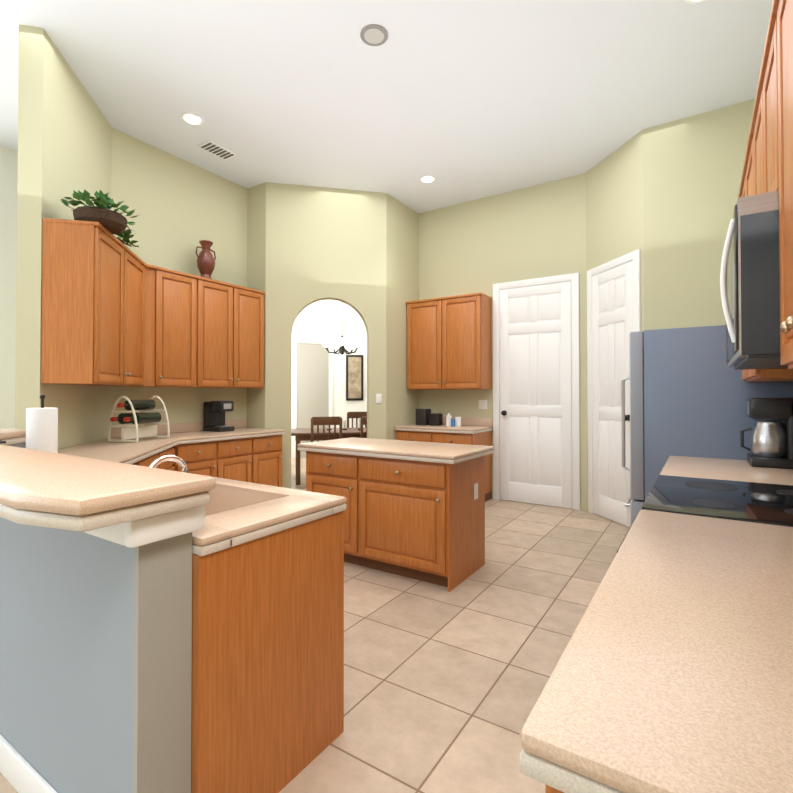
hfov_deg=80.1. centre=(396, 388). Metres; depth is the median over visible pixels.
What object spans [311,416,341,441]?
dining chair
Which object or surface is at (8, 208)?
wall
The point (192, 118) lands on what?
recessed light
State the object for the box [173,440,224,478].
base cabinet
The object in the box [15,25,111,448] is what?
wall
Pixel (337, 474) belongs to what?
base cabinet
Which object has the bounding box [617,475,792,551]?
range oven
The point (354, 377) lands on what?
framed picture
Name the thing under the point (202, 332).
upper cabinet
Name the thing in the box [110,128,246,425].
wall
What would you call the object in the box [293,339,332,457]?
doorway
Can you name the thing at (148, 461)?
base cabinet
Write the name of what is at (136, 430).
wine rack
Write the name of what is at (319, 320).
wall
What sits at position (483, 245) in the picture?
wall
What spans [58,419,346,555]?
countertop
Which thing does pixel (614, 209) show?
wall
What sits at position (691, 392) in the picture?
fridge
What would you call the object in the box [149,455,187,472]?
faucet
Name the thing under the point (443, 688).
floor
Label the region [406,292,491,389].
upper cabinet
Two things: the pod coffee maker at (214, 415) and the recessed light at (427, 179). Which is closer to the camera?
the pod coffee maker at (214, 415)
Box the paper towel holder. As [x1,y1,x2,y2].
[26,395,57,452]
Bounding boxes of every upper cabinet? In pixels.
[41,218,146,385]
[125,264,204,387]
[205,278,264,387]
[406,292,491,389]
[738,132,792,381]
[750,109,757,195]
[754,19,769,193]
[770,0,792,375]
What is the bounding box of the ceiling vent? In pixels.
[198,140,236,159]
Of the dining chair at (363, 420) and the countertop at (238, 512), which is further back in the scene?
the dining chair at (363, 420)
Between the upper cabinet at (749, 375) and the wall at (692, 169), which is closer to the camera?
the upper cabinet at (749, 375)
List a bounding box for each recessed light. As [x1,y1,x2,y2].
[181,112,203,125]
[419,175,435,182]
[685,0,705,3]
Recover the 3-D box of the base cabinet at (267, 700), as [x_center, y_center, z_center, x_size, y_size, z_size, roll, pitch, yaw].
[-0.801,1.030,1.901,0.620,0.689,0.490,0,-1,33]
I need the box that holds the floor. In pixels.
[0,458,628,792]
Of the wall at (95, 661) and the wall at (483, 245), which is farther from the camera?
the wall at (483, 245)
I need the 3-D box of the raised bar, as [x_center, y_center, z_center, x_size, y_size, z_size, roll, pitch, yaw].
[-1.660,0.337,2.190,2.865,0.157,0.993,0,-1,33]
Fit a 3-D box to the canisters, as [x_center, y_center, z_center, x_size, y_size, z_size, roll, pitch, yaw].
[0.553,0.379,6.219,0.619,0.220,0.168,0,-1,33]
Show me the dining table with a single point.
(301, 434)
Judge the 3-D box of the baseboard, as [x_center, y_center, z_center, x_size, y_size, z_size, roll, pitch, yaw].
[-1.557,1.319,1.787,2.092,0.110,0.017,0,-1,33]
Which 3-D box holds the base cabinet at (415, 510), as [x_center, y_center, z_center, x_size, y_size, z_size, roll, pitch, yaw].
[0.174,0.956,3.714,0.842,0.885,0.650,0,-1,33]
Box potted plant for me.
[60,189,138,246]
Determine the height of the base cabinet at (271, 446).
0.884 m
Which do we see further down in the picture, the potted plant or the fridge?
the fridge
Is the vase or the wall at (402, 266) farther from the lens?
the wall at (402, 266)
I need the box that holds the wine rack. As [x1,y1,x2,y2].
[108,396,169,441]
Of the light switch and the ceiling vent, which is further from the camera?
the light switch
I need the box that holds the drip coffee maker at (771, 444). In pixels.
[740,398,792,468]
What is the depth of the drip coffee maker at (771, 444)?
2.67 m
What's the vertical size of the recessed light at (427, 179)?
0.011 m
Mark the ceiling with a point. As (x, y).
(462, 101)
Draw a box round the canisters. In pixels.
[416,408,460,426]
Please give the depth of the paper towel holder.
2.76 m
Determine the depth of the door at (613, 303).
5.06 m
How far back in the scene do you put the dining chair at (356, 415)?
8.57 m
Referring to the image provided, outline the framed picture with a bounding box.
[346,355,362,400]
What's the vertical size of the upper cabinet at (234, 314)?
1.170 m
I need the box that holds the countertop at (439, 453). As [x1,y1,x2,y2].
[297,437,494,464]
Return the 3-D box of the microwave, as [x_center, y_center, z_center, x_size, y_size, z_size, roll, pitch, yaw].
[1.518,-0.361,1.797,0.489,0.533,0.828,0,-1,33]
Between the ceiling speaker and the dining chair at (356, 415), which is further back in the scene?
the dining chair at (356, 415)
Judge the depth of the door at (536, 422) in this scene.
5.80 m
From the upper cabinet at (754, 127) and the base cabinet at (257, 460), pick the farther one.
the base cabinet at (257, 460)
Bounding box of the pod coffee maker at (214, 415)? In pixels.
[203,401,233,431]
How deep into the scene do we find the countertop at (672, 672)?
0.70 m
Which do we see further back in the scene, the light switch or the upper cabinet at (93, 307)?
the light switch
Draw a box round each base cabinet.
[132,447,174,470]
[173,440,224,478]
[191,539,302,792]
[225,437,260,483]
[261,435,282,486]
[306,453,364,566]
[365,457,484,591]
[394,417,492,501]
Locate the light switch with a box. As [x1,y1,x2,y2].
[376,394,381,402]
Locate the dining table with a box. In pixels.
[291,427,365,484]
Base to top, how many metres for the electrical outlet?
0.120 m
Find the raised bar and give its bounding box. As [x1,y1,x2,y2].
[0,428,215,547]
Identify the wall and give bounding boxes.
[0,146,17,428]
[0,442,191,792]
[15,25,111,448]
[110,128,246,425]
[246,182,265,428]
[265,182,385,488]
[291,300,366,457]
[386,193,418,439]
[419,173,586,510]
[586,130,643,527]
[643,99,754,329]
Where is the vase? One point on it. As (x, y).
(205, 262)
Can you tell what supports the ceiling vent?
in the ceiling
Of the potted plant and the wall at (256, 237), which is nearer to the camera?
the potted plant
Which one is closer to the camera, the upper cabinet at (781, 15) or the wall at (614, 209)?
the upper cabinet at (781, 15)
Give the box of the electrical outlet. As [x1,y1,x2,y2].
[479,400,486,408]
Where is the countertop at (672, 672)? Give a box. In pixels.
[520,456,792,792]
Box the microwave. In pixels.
[720,190,787,369]
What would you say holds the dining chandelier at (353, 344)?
hanging from the ceiling
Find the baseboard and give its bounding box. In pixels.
[0,734,56,792]
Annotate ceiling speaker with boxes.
[360,24,387,45]
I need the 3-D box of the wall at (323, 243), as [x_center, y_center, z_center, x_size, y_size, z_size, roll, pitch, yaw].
[-0.879,-0.548,5.976,1.499,3.950,0.150,0,-1,-12]
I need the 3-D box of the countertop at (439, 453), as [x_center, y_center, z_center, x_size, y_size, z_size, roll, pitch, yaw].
[-0.022,0.487,3.853,1.450,0.055,0.740,0,-1,33]
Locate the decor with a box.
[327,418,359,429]
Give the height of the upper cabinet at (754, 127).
0.595 m
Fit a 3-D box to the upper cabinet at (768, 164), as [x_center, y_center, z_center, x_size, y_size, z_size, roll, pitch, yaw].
[1.489,-0.931,1.618,0.337,0.595,0.483,0,-1,33]
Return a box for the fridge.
[621,325,792,524]
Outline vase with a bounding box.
[196,240,215,278]
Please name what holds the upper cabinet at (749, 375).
attached to the wall
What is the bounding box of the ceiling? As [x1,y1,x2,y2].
[0,0,772,212]
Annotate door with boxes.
[493,273,579,509]
[587,249,640,526]
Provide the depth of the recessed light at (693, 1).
3.11 m
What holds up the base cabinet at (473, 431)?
on the floor
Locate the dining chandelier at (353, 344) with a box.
[321,302,361,354]
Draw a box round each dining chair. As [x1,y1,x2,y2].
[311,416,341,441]
[347,412,366,427]
[360,416,366,437]

